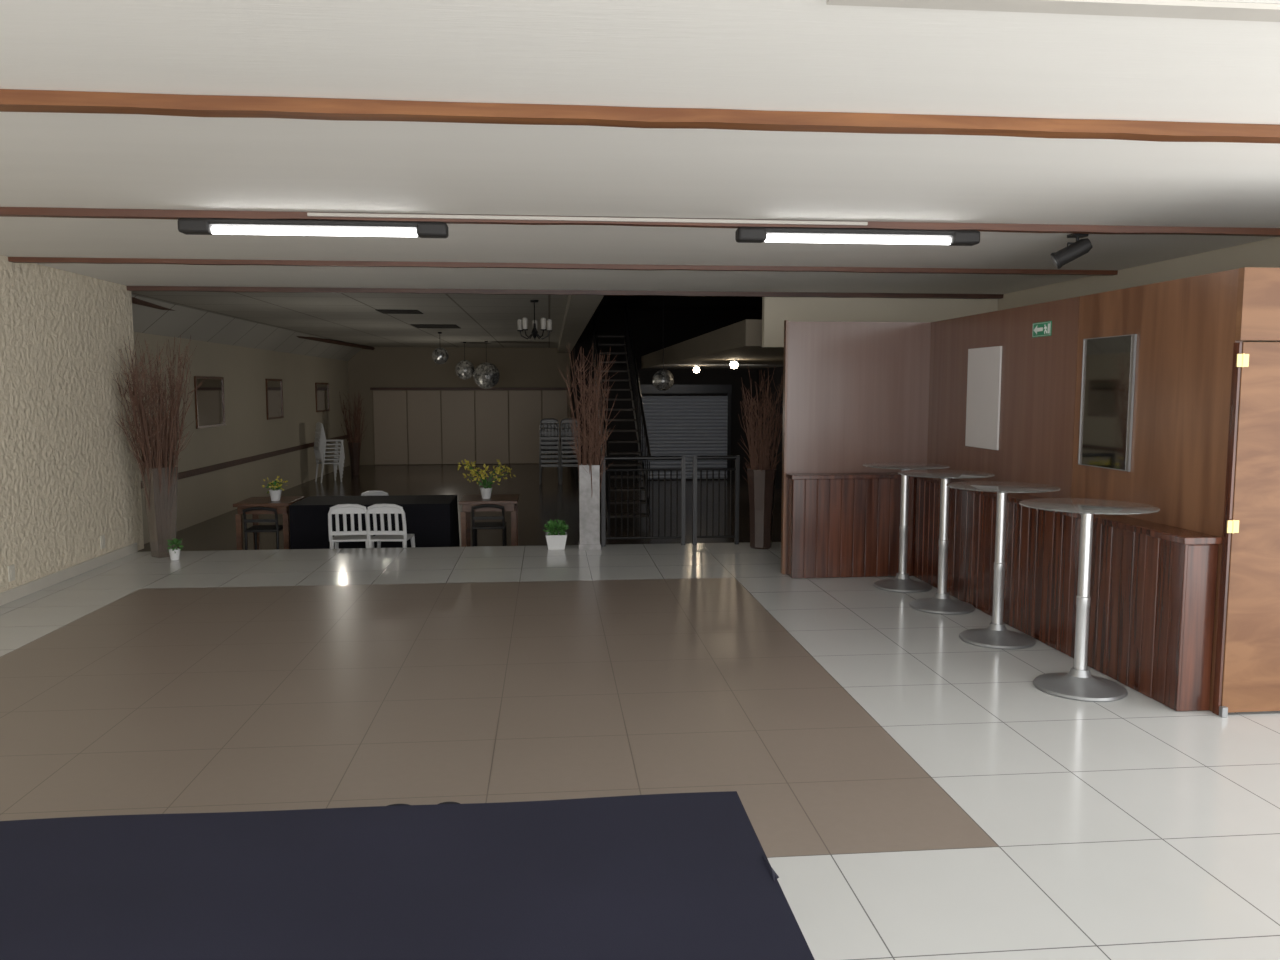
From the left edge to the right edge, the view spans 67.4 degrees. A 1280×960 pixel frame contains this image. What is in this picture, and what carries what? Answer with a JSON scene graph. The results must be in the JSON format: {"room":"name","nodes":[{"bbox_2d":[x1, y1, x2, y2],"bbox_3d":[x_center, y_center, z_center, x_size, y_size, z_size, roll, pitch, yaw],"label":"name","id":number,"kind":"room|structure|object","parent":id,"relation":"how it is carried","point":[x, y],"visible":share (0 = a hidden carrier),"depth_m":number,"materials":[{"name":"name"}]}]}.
{"room":"entertainment venue","nodes":[
{"label":"entertainment venue","id":0,"kind":"room"},
{"bbox_2d":[0,255,143,592],"bbox_3d":[-4.535,-0.077,4.002,0.120,2.599,11.200,-1,5,-5],"label":"wall","id":1,"kind":"structure","parent":0,"point":[69,477],"depth_m":8.06,"materials":[{"name":"paint"}]},
{"bbox_2d":[7,564,14,581],"bbox_3d":[-4.766,0.706,7.283,0.015,0.120,0.080,-1,5,-5],"label":"wall outlet","id":2,"kind":"object","parent":1,"relation":"attached to","point":[11,569],"visible":1,"depth_m":7.27,"materials":[{"name":"plastic"}]},
{"bbox_2d":[0,543,137,605],"bbox_3d":[-4.455,1.180,4.028,0.019,0.089,11.000,-1,5,-5],"label":"baseboard","id":3,"kind":"structure","parent":1,"relation":"attached to","point":[28,588],"depth_m":8.04,"materials":[{"name":"tile"}]},
{"bbox_2d":[100,535,104,548],"bbox_3d":[-4.907,0.565,8.770,0.015,0.120,0.080,-1,5,-5],"label":"wall outlet","id":4,"kind":"object","parent":1,"relation":"attached to","point":[102,537],"visible":1,"depth_m":8.76,"materials":[{"name":"plastic"}]},
{"bbox_2d":[133,332,349,543],"bbox_3d":[-7.273,-1.225,17.961,0.100,3.250,17.200,-1,5,-5],"label":"wall","id":5,"kind":"structure","parent":0,"point":[247,432],"depth_m":17.39,"materials":[{"name":"paint"}]},
{"bbox_2d":[194,376,225,428],"bbox_3d":[-6.987,-1.269,15.613,0.029,0.820,1.300,-1,5,-5],"label":"wall mirror","id":6,"kind":"object","parent":5,"relation":"attached to","point":[209,397],"visible":1,"depth_m":15.57,"materials":[{"name":"mirror"}]},
{"bbox_2d":[141,435,350,488],"bbox_3d":[-7.206,-0.428,18.134,0.049,0.090,16.980,-1,5,-5],"label":"trim","id":7,"kind":"structure","parent":5,"relation":"attached to","point":[189,473],"depth_m":17.11,"materials":[{"name":"brown wood"}]},
{"bbox_2d":[132,295,361,360],"bbox_3d":[-7.007,-2.658,17.941,0.449,0.385,16.980,-1,5,-5],"label":"trim","id":8,"kind":"structure","parent":5,"relation":"attached to","point":[186,322],"depth_m":15.66,"materials":[{"name":"paint"}]},
{"bbox_2d":[132,297,374,349],"bbox_3d":[-6.781,-2.803,17.911,0.390,0.090,16.707,0,5,-5],"label":"trim","id":9,"kind":"structure","parent":5,"relation":"attached to","point":[134,300],"depth_m":20.98,"materials":[{"name":"brown wood"}]},
{"bbox_2d":[265,379,283,419],"bbox_3d":[-7.334,-1.627,19.279,0.029,0.800,1.100,-1,5,-5],"label":"wall mirror","id":10,"kind":"object","parent":5,"relation":"attached to","point":[274,387],"visible":1,"depth_m":19.26,"materials":[{"name":"mirror"}]},
{"bbox_2d":[268,381,281,417],"bbox_3d":[-7.341,-1.627,19.279,0.013,0.720,1.020,-1,5,-5],"label":"mirror glass","id":11,"kind":"object","parent":10,"relation":"attached to","point":[274,387],"depth_m":19.27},
{"bbox_2d":[315,383,329,411],"bbox_3d":[-7.719,-2.012,23.343,0.029,0.700,1.300,-1,5,-5],"label":"wall mirror","id":12,"kind":"object","parent":5,"relation":"attached to","point":[321,389],"visible":1,"depth_m":23.33,"materials":[{"name":"mirror"}]},
{"bbox_2d":[131,291,568,347],"bbox_3d":[-4.245,-2.929,18.187,6.200,0.100,17.200,-1,5,-5],"label":"ceiling","id":13,"kind":"structure","parent":0,"point":[353,318],"depth_m":14.79,"materials":[{"name":"paint"}]},
{"bbox_2d":[375,309,423,313],"bbox_3d":[-3.576,-2.506,14.306,0.600,0.009,0.700,-1,5,-5],"label":"vent","id":14,"kind":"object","parent":13,"relation":"attached to","point":[378,310],"depth_m":14.18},
{"bbox_2d":[410,324,460,328],"bbox_3d":[-3.741,-2.822,17.640,0.800,0.009,1.000,-1,5,-5],"label":"vent","id":15,"kind":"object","parent":13,"relation":"attached to","point":[414,325],"depth_m":17.59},
{"bbox_2d":[432,332,448,363],"bbox_3d":[-4.069,-2.680,19.539,0.340,0.648,0.340,-1,5,-5],"label":"ball","id":16,"kind":"object","parent":13,"relation":"hanging from","point":[439,355],"visible":1,"depth_m":19.44,"materials":[{"name":"metal"}]},
{"bbox_2d":[455,342,474,379],"bbox_3d":[-4.295,-2.923,23.530,0.480,0.918,0.480,-1,5,-5],"label":"ball","id":17,"kind":"object","parent":13,"relation":"hanging from","point":[464,369],"visible":0.99,"depth_m":23.39,"materials":[{"name":"metal"}]},
{"bbox_2d":[473,341,499,388],"bbox_3d":[-3.710,-2.775,23.196,0.640,1.148,0.640,-1,5,-5],"label":"ball","id":18,"kind":"object","parent":13,"relation":"hanging from","point":[486,375],"visible":1,"depth_m":23.00,"materials":[{"name":"metal"}]},
{"bbox_2d":[517,300,551,339],"bbox_3d":[-1.373,-2.085,12.504,0.460,0.507,0.443,-1,5,-5],"label":"chandelier","id":19,"kind":"object","parent":13,"relation":"hanging from","point":[524,321],"visible":1,"depth_m":12.48,"materials":[{"name":"black metal"}]},
{"bbox_2d":[348,347,570,464],"bbox_3d":[-4.989,-2.066,26.825,6.320,3.250,0.100,-1,5,-5],"label":"wall","id":20,"kind":"structure","parent":0,"point":[380,367],"depth_m":26.64,"materials":[{"name":"paint"}]},
{"bbox_2d":[373,390,407,464],"bbox_3d":[-6.918,-1.454,26.619,0.900,2.050,0.058,-1,5,-5],"label":"panel","id":21,"kind":"object","parent":20,"relation":"attached to","point":[389,406],"visible":1,"depth_m":26.60,"materials":[{"name":"laminate"}]},
{"bbox_2d":[407,390,441,463],"bbox_3d":[-5.992,-1.462,26.706,0.900,2.050,0.058,-1,5,-5],"label":"panel","id":22,"kind":"object","parent":20,"relation":"attached to","point":[424,406],"visible":1,"depth_m":26.69,"materials":[{"name":"laminate"}]},
{"bbox_2d":[441,390,474,463],"bbox_3d":[-5.066,-1.470,26.793,0.900,2.050,0.058,-1,5,-5],"label":"panel","id":23,"kind":"object","parent":20,"relation":"attached to","point":[458,407],"visible":0.94,"depth_m":26.77,"materials":[{"name":"laminate"}]},
{"bbox_2d":[370,388,567,389],"bbox_3d":[-4.702,-2.538,26.716,5.480,0.070,0.079,-1,5,-5],"label":"trim","id":24,"kind":"structure","parent":20,"relation":"attached to","point":[370,388],"depth_m":26.67,"materials":[{"name":"brown wood"}]},
{"bbox_2d":[475,390,508,463],"bbox_3d":[-4.140,-1.478,26.880,0.900,2.050,0.058,-1,5,-5],"label":"panel","id":25,"kind":"object","parent":20,"relation":"attached to","point":[492,438],"visible":1,"depth_m":26.86,"materials":[{"name":"laminate"}]},
{"bbox_2d":[509,390,541,463],"bbox_3d":[-3.214,-1.486,26.966,0.900,2.050,0.058,-1,5,-5],"label":"panel","id":26,"kind":"object","parent":20,"relation":"attached to","point":[525,410],"visible":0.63,"depth_m":26.94,"materials":[{"name":"laminate"}]},
{"bbox_2d":[542,390,567,462],"bbox_3d":[-2.393,-1.494,27.044,0.690,2.050,0.058,-1,5,-5],"label":"panel","id":27,"kind":"object","parent":20,"relation":"attached to","point":[554,401],"visible":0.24,"depth_m":26.97,"materials":[{"name":"laminate"}]},
{"bbox_2d":[138,464,781,551],"bbox_3d":[-2.041,0.400,18.561,10.600,0.100,17.499,-1,5,-5],"label":"floor","id":28,"kind":"structure","parent":0,"point":[538,504],"depth_m":17.69,"materials":[{"name":"tile"}]},
{"bbox_2d":[242,507,282,549],"bbox_3d":[-4.472,0.655,11.470,0.400,0.730,0.446,-1,5,-5],"label":"dining chair","id":29,"kind":"object","parent":28,"relation":"on","point":[276,528],"visible":0.85,"depth_m":11.29,"materials":[{"name":"black paint"}]},
{"bbox_2d":[233,496,304,549],"bbox_3d":[-4.493,0.619,11.690,0.640,0.759,0.750,-1,5,-5],"label":"dining table","id":30,"kind":"object","parent":28,"relation":"on","point":[282,506],"visible":0.71,"depth_m":11.35,"materials":[{"name":"brown wood"}]},
{"bbox_2d":[262,476,287,500],"bbox_3d":[-4.386,0.098,11.547,0.229,0.301,0.242,4,7,38],"label":"potted flower","id":31,"kind":"object","parent":30,"relation":"on","point":[275,494],"visible":1,"depth_m":11.52,"materials":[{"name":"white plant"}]},
{"bbox_2d":[314,445,341,482],"bbox_3d":[-7.092,-0.382,21.779,0.512,0.851,0.464,-4,7,-35],"label":"plastic chair","id":32,"kind":"object","parent":28,"relation":"on","point":[317,451],"visible":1,"depth_m":21.71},
{"bbox_2d":[314,441,342,478],"bbox_3d":[-7.080,-0.466,21.772,0.512,0.851,0.464,-4,7,-35],"label":"plastic chair","id":33,"kind":"object","parent":32,"relation":"on","point":[315,442],"visible":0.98,"depth_m":21.69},
{"bbox_2d":[314,437,342,474],"bbox_3d":[-7.068,-0.551,21.765,0.512,0.851,0.464,-4,7,-35],"label":"plastic chair","id":34,"kind":"object","parent":33,"relation":"on","point":[316,438],"visible":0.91,"depth_m":21.70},
{"bbox_2d":[315,433,343,471],"bbox_3d":[-7.056,-0.636,21.758,0.512,0.851,0.464,-4,7,-35],"label":"plastic chair","id":35,"kind":"object","parent":34,"relation":"on","point":[317,434],"visible":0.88,"depth_m":21.62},
{"bbox_2d":[315,430,343,467],"bbox_3d":[-7.044,-0.720,21.751,0.512,0.851,0.464,-4,7,-35],"label":"plastic chair","id":36,"kind":"object","parent":35,"relation":"on","point":[316,431],"visible":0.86,"depth_m":21.66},
{"bbox_2d":[316,426,343,463],"bbox_3d":[-7.032,-0.805,21.744,0.512,0.851,0.464,-4,7,-35],"label":"plastic chair","id":37,"kind":"object","parent":36,"relation":"on","point":[317,427],"visible":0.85,"depth_m":21.63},
{"bbox_2d":[316,422,344,459],"bbox_3d":[-7.021,-0.890,21.738,0.512,0.851,0.464,-4,7,-35],"label":"plastic chair","id":38,"kind":"object","parent":37,"relation":"on","point":[320,424],"visible":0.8,"depth_m":21.55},
{"bbox_2d":[328,504,373,548],"bbox_3d":[-3.234,0.662,10.770,0.464,0.851,0.512,-1,5,-9],"label":"plastic chair","id":39,"kind":"object","parent":28,"relation":"on","point":[340,536],"visible":0.8,"depth_m":10.54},
{"bbox_2d":[339,391,364,474],"bbox_3d":[-6.984,-1.150,23.408,0.617,2.069,0.699,-3,6,-25],"label":"vase","id":40,"kind":"object","parent":28,"relation":"on","point":[354,444],"visible":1,"depth_m":23.38,"materials":[{"name":"brown plant"}]},
{"bbox_2d":[289,495,459,548],"bbox_3d":[-3.209,0.616,11.760,1.893,0.751,1.013,-1,5,-5],"label":"banquet table","id":41,"kind":"object","parent":28,"relation":"on","point":[433,521],"visible":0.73,"depth_m":11.32,"materials":[{"name":"black fabric"}]},
{"bbox_2d":[361,491,387,495],"bbox_3d":[-3.479,0.541,12.496,0.418,0.766,0.461,-1,5,-5],"label":"plastic chair","id":42,"kind":"object","parent":28,"relation":"on","point":[367,493],"visible":0.12,"depth_m":12.66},
{"bbox_2d":[366,504,414,547],"bbox_3d":[-2.798,0.660,10.791,0.464,0.851,0.512,0,5,0],"label":"plastic chair","id":43,"kind":"object","parent":28,"relation":"on","point":[381,509],"visible":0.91,"depth_m":10.57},
{"bbox_2d":[459,494,518,546],"bbox_3d":[-1.859,0.596,11.937,0.700,0.759,0.750,-1,5,-5],"label":"dining table","id":44,"kind":"object","parent":28,"relation":"on","point":[509,501],"visible":0.89,"depth_m":11.60,"materials":[{"name":"brown wood"}]},
{"bbox_2d":[458,459,515,498],"bbox_3d":[-1.883,-0.017,11.801,0.708,0.483,0.466,-1,5,-5],"label":"potted flower","id":45,"kind":"object","parent":44,"relation":"on","point":[486,491],"visible":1,"depth_m":11.75,"materials":[{"name":"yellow plant"}]},
{"bbox_2d":[471,504,506,546],"bbox_3d":[-1.838,0.632,11.718,0.400,0.730,0.446,-1,5,-5],"label":"dining chair","id":46,"kind":"object","parent":28,"relation":"on","point":[475,525],"visible":0.93,"depth_m":11.53,"materials":[{"name":"black paint"}]},
{"bbox_2d":[539,449,559,484],"bbox_3d":[-2.013,-0.345,21.392,0.464,0.851,0.512,-1,5,-5],"label":"chair","id":47,"kind":"object","parent":28,"relation":"on","point":[542,464],"visible":0.42,"depth_m":21.17,"materials":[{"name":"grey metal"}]},
{"bbox_2d":[539,444,559,479],"bbox_3d":[-2.013,-0.444,21.383,0.464,0.851,0.512,-1,5,-5],"label":"chair","id":48,"kind":"object","parent":47,"relation":"on","point":[542,460],"visible":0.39,"depth_m":21.16,"materials":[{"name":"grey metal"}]},
{"bbox_2d":[539,440,559,475],"bbox_3d":[-2.013,-0.544,21.373,0.464,0.851,0.512,-1,5,-5],"label":"chair","id":49,"kind":"object","parent":48,"relation":"on","point":[542,455],"visible":0.43,"depth_m":21.15,"materials":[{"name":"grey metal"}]},
{"bbox_2d":[539,434,559,470],"bbox_3d":[-2.013,-0.643,21.364,0.464,0.851,0.512,-1,5,-5],"label":"chair","id":50,"kind":"object","parent":49,"relation":"on","point":[542,451],"visible":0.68,"depth_m":21.17,"materials":[{"name":"white plastic"}]},
{"bbox_2d":[539,428,559,466],"bbox_3d":[-2.013,-0.743,21.355,0.464,0.851,0.512,-1,5,-5],"label":"chair","id":51,"kind":"object","parent":50,"relation":"on","point":[542,446],"visible":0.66,"depth_m":21.16,"materials":[{"name":"white plastic"}]},
{"bbox_2d":[539,423,559,461],"bbox_3d":[-2.013,-0.843,21.345,0.464,0.851,0.512,-1,5,-5],"label":"chair","id":52,"kind":"object","parent":51,"relation":"on","point":[542,442],"visible":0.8,"depth_m":21.21,"materials":[{"name":"white plastic"}]},
{"bbox_2d":[539,418,559,456],"bbox_3d":[-2.013,-0.942,21.336,0.464,0.851,0.512,-1,5,-5],"label":"chair","id":53,"kind":"object","parent":52,"relation":"on","point":[545,420],"visible":0.94,"depth_m":21.50,"materials":[{"name":"white plastic"}]},
{"bbox_2d":[560,449,578,483],"bbox_3d":[-1.554,-0.349,21.435,0.464,0.851,0.512,-1,5,-5],"label":"chair","id":54,"kind":"object","parent":28,"relation":"on","point":[563,464],"visible":0.36,"depth_m":21.21,"materials":[{"name":"white plastic"}]},
{"bbox_2d":[560,444,577,479],"bbox_3d":[-1.554,-0.449,21.426,0.464,0.851,0.512,-1,5,-5],"label":"chair","id":55,"kind":"object","parent":54,"relation":"on","point":[564,459],"visible":0.3,"depth_m":21.20,"materials":[{"name":"white plastic"}]},
{"bbox_2d":[560,440,577,474],"bbox_3d":[-1.554,-0.548,21.416,0.464,0.851,0.512,-1,5,-5],"label":"chair","id":56,"kind":"object","parent":55,"relation":"on","point":[563,455],"visible":0.3,"depth_m":21.19,"materials":[{"name":"white plastic"}]},
{"bbox_2d":[560,434,576,470],"bbox_3d":[-1.554,-0.648,21.407,0.464,0.851,0.512,-1,5,-5],"label":"chair","id":57,"kind":"object","parent":56,"relation":"on","point":[563,451],"visible":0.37,"depth_m":21.18,"materials":[{"name":"white plastic"}]},
{"bbox_2d":[560,427,579,465],"bbox_3d":[-1.554,-0.747,21.398,0.464,0.851,0.512,-1,5,-5],"label":"chair","id":58,"kind":"object","parent":57,"relation":"on","point":[573,430],"visible":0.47,"depth_m":21.42,"materials":[{"name":"white plastic"}]},
{"bbox_2d":[560,423,579,461],"bbox_3d":[-1.554,-0.847,21.388,0.464,0.851,0.512,-1,5,-5],"label":"chair","id":59,"kind":"object","parent":58,"relation":"on","point":[563,442],"visible":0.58,"depth_m":21.21,"materials":[{"name":"white plastic"}]},
{"bbox_2d":[560,418,579,456],"bbox_3d":[-1.554,-0.946,21.379,0.464,0.851,0.512,-1,5,-5],"label":"chair","id":60,"kind":"object","parent":59,"relation":"on","point":[566,420],"visible":0.66,"depth_m":21.53,"materials":[{"name":"white plastic"}]},
{"bbox_2d":[592,298,650,526],"bbox_3d":[-0.395,-1.486,16.897,0.690,3.970,4.872,-1,5,-5],"label":"staircase","id":61,"kind":"structure","parent":28,"relation":"on","point":[628,334],"depth_m":16.39,"materials":[{"name":"black metal"}]},
{"bbox_2d":[570,295,604,478],"bbox_3d":[-1.105,-1.619,18.670,0.120,3.900,17.080,-1,5,-5],"label":"wall","id":62,"kind":"structure","parent":0,"point":[573,349],"depth_m":23.74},
{"bbox_2d":[558,295,603,352],"bbox_3d":[-1.338,-2.834,18.512,0.349,0.149,16.880,-1,5,-5],"label":"trim","id":63,"kind":"structure","parent":62,"relation":"attached to","point":[580,309],"depth_m":13.68,"materials":[{"name":"paint"}]},
{"bbox_2d":[0,542,1279,959],"bbox_3d":[0.108,1.447,4.335,9.400,0.500,11.300,-1,5,-5],"label":"floor","id":64,"kind":"structure","parent":0,"point":[910,790],"depth_m":4.49,"materials":[{"name":"tile"}]},
{"bbox_2d":[110,334,205,557],"bbox_3d":[-4.532,-0.319,9.078,0.760,2.120,0.776,-1,5,-5],"label":"vase","id":65,"kind":"object","parent":64,"relation":"on","point":[159,476],"visible":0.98,"depth_m":9.07,"materials":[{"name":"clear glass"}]},
{"bbox_2d":[167,538,183,559],"bbox_3d":[-4.373,0.645,9.037,0.160,0.207,0.163,-1,5,-5],"label":"potted plant","id":66,"kind":"object","parent":64,"relation":"on","point":[174,552],"visible":1,"depth_m":9.01,"materials":[{"name":"green plant"}]},
{"bbox_2d":[0,791,814,959],"bbox_3d":[-1.133,1.091,1.439,2.912,0.755,1.148,-1,5,-5],"label":"banquet table","id":67,"kind":"object","parent":64,"relation":"on","point":[671,876],"visible":1,"depth_m":1.65,"materials":[{"name":"blue fabric"}]},
{"bbox_2d":[388,802,459,805],"bbox_3d":[-0.467,1.075,1.969,0.380,0.687,0.409,-1,5,-5],"label":"dining chair","id":68,"kind":"object","parent":64,"relation":"on","point":[443,802],"visible":0.1,"depth_m":2.13,"materials":[{"name":"black paint"}]},
{"bbox_2d":[543,519,568,549],"bbox_3d":[-0.843,0.538,9.671,0.270,0.300,0.269,0,5,-1],"label":"potted plant","id":69,"kind":"object","parent":64,"relation":"on","point":[556,540],"visible":1,"depth_m":9.59,"materials":[{"name":"green plant"}]},
{"bbox_2d":[558,343,619,550],"bbox_3d":[-0.479,-0.329,9.564,0.600,2.048,0.639,-5,8,-44],"label":"vase","id":70,"kind":"object","parent":64,"relation":"on","point":[589,474],"visible":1,"depth_m":9.51,"materials":[{"name":"brown plant"}]},
{"bbox_2d":[601,456,685,545],"bbox_3d":[0.035,0.214,9.810,0.860,0.921,0.042,-1,5,-5],"label":"railing","id":71,"kind":"object","parent":64,"relation":"on","point":[682,469],"visible":0.96,"depth_m":9.80,"materials":[{"name":"black metal"}]},
{"bbox_2d":[692,455,739,544],"bbox_3d":[0.781,0.207,9.880,0.480,0.921,0.042,-1,5,-5],"label":"railing","id":72,"kind":"object","parent":64,"relation":"on","point":[736,458],"visible":1,"depth_m":9.87,"materials":[{"name":"black metal"}]},
{"bbox_2d":[738,363,782,548],"bbox_3d":[1.232,-0.238,9.639,0.583,1.853,0.651,-1,5,-5],"label":"vase","id":73,"kind":"object","parent":64,"relation":"on","point":[761,480],"visible":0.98,"depth_m":9.57,"materials":[{"name":"brown plant"}]},
{"bbox_2d":[863,462,949,592],"bbox_3d":[2.129,0.375,7.744,0.674,0.990,0.674,-1,5,-5],"label":"bar table","id":74,"kind":"object","parent":64,"relation":"on","point":[902,583],"visible":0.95,"depth_m":7.71,"materials":[{"name":"grey metal"}]},
{"bbox_2d":[898,469,994,614],"bbox_3d":[2.218,0.444,7.012,0.674,0.990,0.674,-1,5,-5],"label":"bar table","id":75,"kind":"object","parent":64,"relation":"on","point":[941,603],"visible":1,"depth_m":6.97,"materials":[{"name":"grey metal"}]},
{"bbox_2d":[946,481,1060,648],"bbox_3d":[2.284,0.531,6.098,0.674,0.990,0.674,-1,5,-5],"label":"bar table","id":76,"kind":"object","parent":64,"relation":"on","point":[996,636],"visible":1,"depth_m":6.06,"materials":[{"name":"grey metal"}]},
{"bbox_2d":[786,472,1221,710],"bbox_3d":[2.047,0.548,6.504,1.252,0.878,3.705,-1,5,-5],"label":"wainscoting","id":77,"kind":"structure","parent":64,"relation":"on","point":[1153,585],"depth_m":6.01,"materials":[{"name":"red wood"}]},
{"bbox_2d":[1019,498,1159,701],"bbox_3d":[2.358,0.625,5.106,0.674,0.990,0.674,-1,5,-5],"label":"bar table","id":78,"kind":"object","parent":64,"relation":"on","point":[1079,684],"visible":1,"depth_m":5.07,"materials":[{"name":"grey metal"}]},
{"bbox_2d":[0,0,1279,293],"bbox_3d":[0.080,-1.478,4.357,9.400,0.120,11.300,-1,5,-5],"label":"ceiling","id":79,"kind":"structure","parent":0,"point":[764,55],"depth_m":3.94,"materials":[{"name":"paint"}]},
{"bbox_2d":[177,218,448,237],"bbox_3d":[-1.854,-1.461,5.487,1.490,0.126,0.110,-1,5,-5],"label":"tube light","id":80,"kind":"object","parent":79,"relation":"attached to","point":[188,226],"visible":0.97,"depth_m":5.46,"materials":[{"name":"black paint"}]},
{"bbox_2d":[8,257,1117,275],"bbox_3d":[-0.381,-1.718,7.742,8.878,0.038,0.088,-1,5,-5],"label":"ceiling beam","id":81,"kind":"structure","parent":79,"relation":"attached to","point":[10,259],"depth_m":7.67,"materials":[{"name":"red wood"}]},
{"bbox_2d":[307,212,867,225],"bbox_3d":[-0.261,-1.515,5.576,3.250,0.020,0.017,-1,5,-5],"label":"cable conduit","id":82,"kind":"object","parent":79,"relation":"attached to","point":[308,213],"visible":1,"depth_m":5.56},
{"bbox_2d":[0,89,1279,143],"bbox_3d":[0.025,-1.306,3.460,8.878,0.052,0.098,-1,5,-5],"label":"ceiling beam","id":83,"kind":"structure","parent":79,"relation":"attached to","point":[11,100],"depth_m":3.42,"materials":[{"name":"orange wood"}]},
{"bbox_2d":[0,207,1279,236],"bbox_3d":[-0.182,-1.517,5.640,8.878,0.042,0.088,-1,5,-5],"label":"ceiling beam","id":84,"kind":"structure","parent":79,"relation":"attached to","point":[4,211],"depth_m":5.64,"materials":[{"name":"red wood"}]},
{"bbox_2d":[735,227,979,245],"bbox_3d":[1.317,-1.489,5.785,1.490,0.126,0.110,-1,5,-5],"label":"tube light","id":85,"kind":"object","parent":79,"relation":"attached to","point":[742,234],"visible":0.96,"depth_m":5.76,"materials":[{"name":"black paint"}]},
{"bbox_2d":[826,0,1279,21],"bbox_3d":[2.510,-1.245,2.622,4.070,0.014,0.080,-1,5,-5],"label":"trim","id":86,"kind":"structure","parent":79,"relation":"attached to","point":[1187,9],"depth_m":2.49,"materials":[{"name":"paint"}]},
{"bbox_2d":[1051,233,1092,268],"bbox_3d":[2.805,-1.486,6.244,0.250,0.218,0.116,1,6,12],"label":"spotlight","id":87,"kind":"object","parent":79,"relation":"attached to","point":[1079,248],"visible":1,"depth_m":6.21,"materials":[{"name":"black metal"}]},
{"bbox_2d":[575,309,757,480],"bbox_3d":[0.692,-1.947,22.128,4.350,3.900,0.100,-1,5,-5],"label":"wall","id":88,"kind":"structure","parent":0,"point":[646,326],"depth_m":21.98,"materials":[{"name":"paint"}]},
{"bbox_2d":[638,385,731,480],"bbox_3d":[1.028,-1.091,22.105,2.160,2.199,0.110,-1,5,-5],"label":"roller shutter","id":89,"kind":"object","parent":88,"relation":"attached to","point":[688,426],"visible":0.73,"depth_m":22.12,"materials":[{"name":"metal"}]},
{"bbox_2d":[597,295,761,309],"bbox_3d":[1.245,-3.385,16.102,4.350,0.100,11.880,-1,5,-5],"label":"ceiling","id":90,"kind":"structure","parent":0,"point":[608,302],"depth_m":20.30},
{"bbox_2d":[652,296,673,390],"bbox_3d":[0.363,-2.305,14.950,0.340,1.828,0.340,-1,5,-5],"label":"ball","id":91,"kind":"object","parent":90,"relation":"hanging from","point":[663,379],"visible":0.86,"depth_m":14.91,"materials":[{"name":"metal"}]},
{"bbox_2d":[641,319,783,368],"bbox_3d":[1.917,-2.140,16.223,2.690,0.280,11.760,-1,5,-5],"label":"ceiling","id":92,"kind":"structure","parent":0,"point":[741,341],"depth_m":13.43,"materials":[{"name":"beige paint"}]},
{"bbox_2d":[785,321,930,573],"bbox_3d":[1.894,-0.271,8.311,1.290,2.169,0.050,-1,5,-5],"label":"wall","id":93,"kind":"structure","parent":0,"point":[858,392],"depth_m":8.24,"materials":[{"name":"brown laminate"}]},
{"bbox_2d":[781,320,787,573],"bbox_3d":[1.242,-0.270,8.249,0.020,2.179,0.070,-1,5,-5],"label":"trim","id":94,"kind":"structure","parent":93,"relation":"attached to","point":[785,369],"depth_m":8.23,"materials":[{"name":"brown wood"}]},
{"bbox_2d":[762,297,997,346],"bbox_3d":[2.560,-1.691,10.222,2.540,0.558,0.100,-1,5,-5],"label":"wall","id":95,"kind":"structure","parent":0,"point":[775,310],"depth_m":10.14,"materials":[{"name":"paint"}]},
{"bbox_2d":[126,286,1003,298],"bbox_3d":[-0.574,-1.907,9.783,8.878,0.047,0.088,-1,5,-5],"label":"trim","id":96,"kind":"structure","parent":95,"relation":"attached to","point":[129,288],"depth_m":9.73,"materials":[{"name":"brown wood"}]},
{"bbox_2d":[756,237,1279,489],"bbox_3d":[3.616,-1.131,13.524,0.150,3.900,17.660,-1,5,-5],"label":"wall","id":97,"kind":"structure","parent":0,"point":[1263,253],"depth_m":8.03,"materials":[{"name":"paint"}]},
{"bbox_2d":[927,269,1242,711],"bbox_3d":[2.693,-0.100,6.503,0.040,2.169,3.713,-1,5,-5],"label":"wall","id":98,"kind":"structure","parent":0,"point":[1184,328],"depth_m":5.50,"materials":[{"name":"brown wood"}]},
{"bbox_2d":[965,346,1001,449],"bbox_3d":[2.590,-0.619,7.249,0.014,0.755,0.540,-1,5,-5],"label":"board","id":99,"kind":"object","parent":98,"relation":"attached to","point":[984,364],"visible":1,"depth_m":7.22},
{"bbox_2d":[1032,321,1051,337],"bbox_3d":[2.667,-1.002,6.383,0.015,0.096,0.240,-1,5,-5],"label":"exit sign","id":100,"kind":"object","parent":98,"relation":"attached to","point":[1040,329],"visible":1,"depth_m":6.37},
{"bbox_2d":[1078,334,1136,471],"bbox_3d":[2.742,-0.455,5.650,0.013,0.770,0.520,-1,5,-5],"label":"wall mirror","id":101,"kind":"object","parent":98,"relation":"attached to","point":[1108,363],"visible":1,"depth_m":5.62,"materials":[{"name":"grey metal"}]},
{"bbox_2d":[1212,342,1241,714],"bbox_3d":[2.848,0.251,4.657,0.013,1.819,0.040,-1,5,-5],"label":"trim","id":102,"kind":"structure","parent":98,"relation":"attached to","point":[1237,349],"depth_m":4.65,"materials":[{"name":"wood"}]},
{"bbox_2d":[1235,267,1279,340],"bbox_3d":[3.682,0.070,4.714,1.688,2.169,0.040,-1,5,-5],"label":"wall","id":103,"kind":"structure","parent":0,"point":[1258,293],"depth_m":4.54,"materials":[{"name":"brown wood"}]},
{"bbox_2d":[1219,342,1279,717],"bbox_3d":[3.257,0.248,4.676,0.865,1.821,0.060,-1,5,-5],"label":"door","id":104,"kind":"structure","parent":103,"relation":"in","point":[1251,665],"depth_m":4.65,"materials":[{"name":"brown wood"}]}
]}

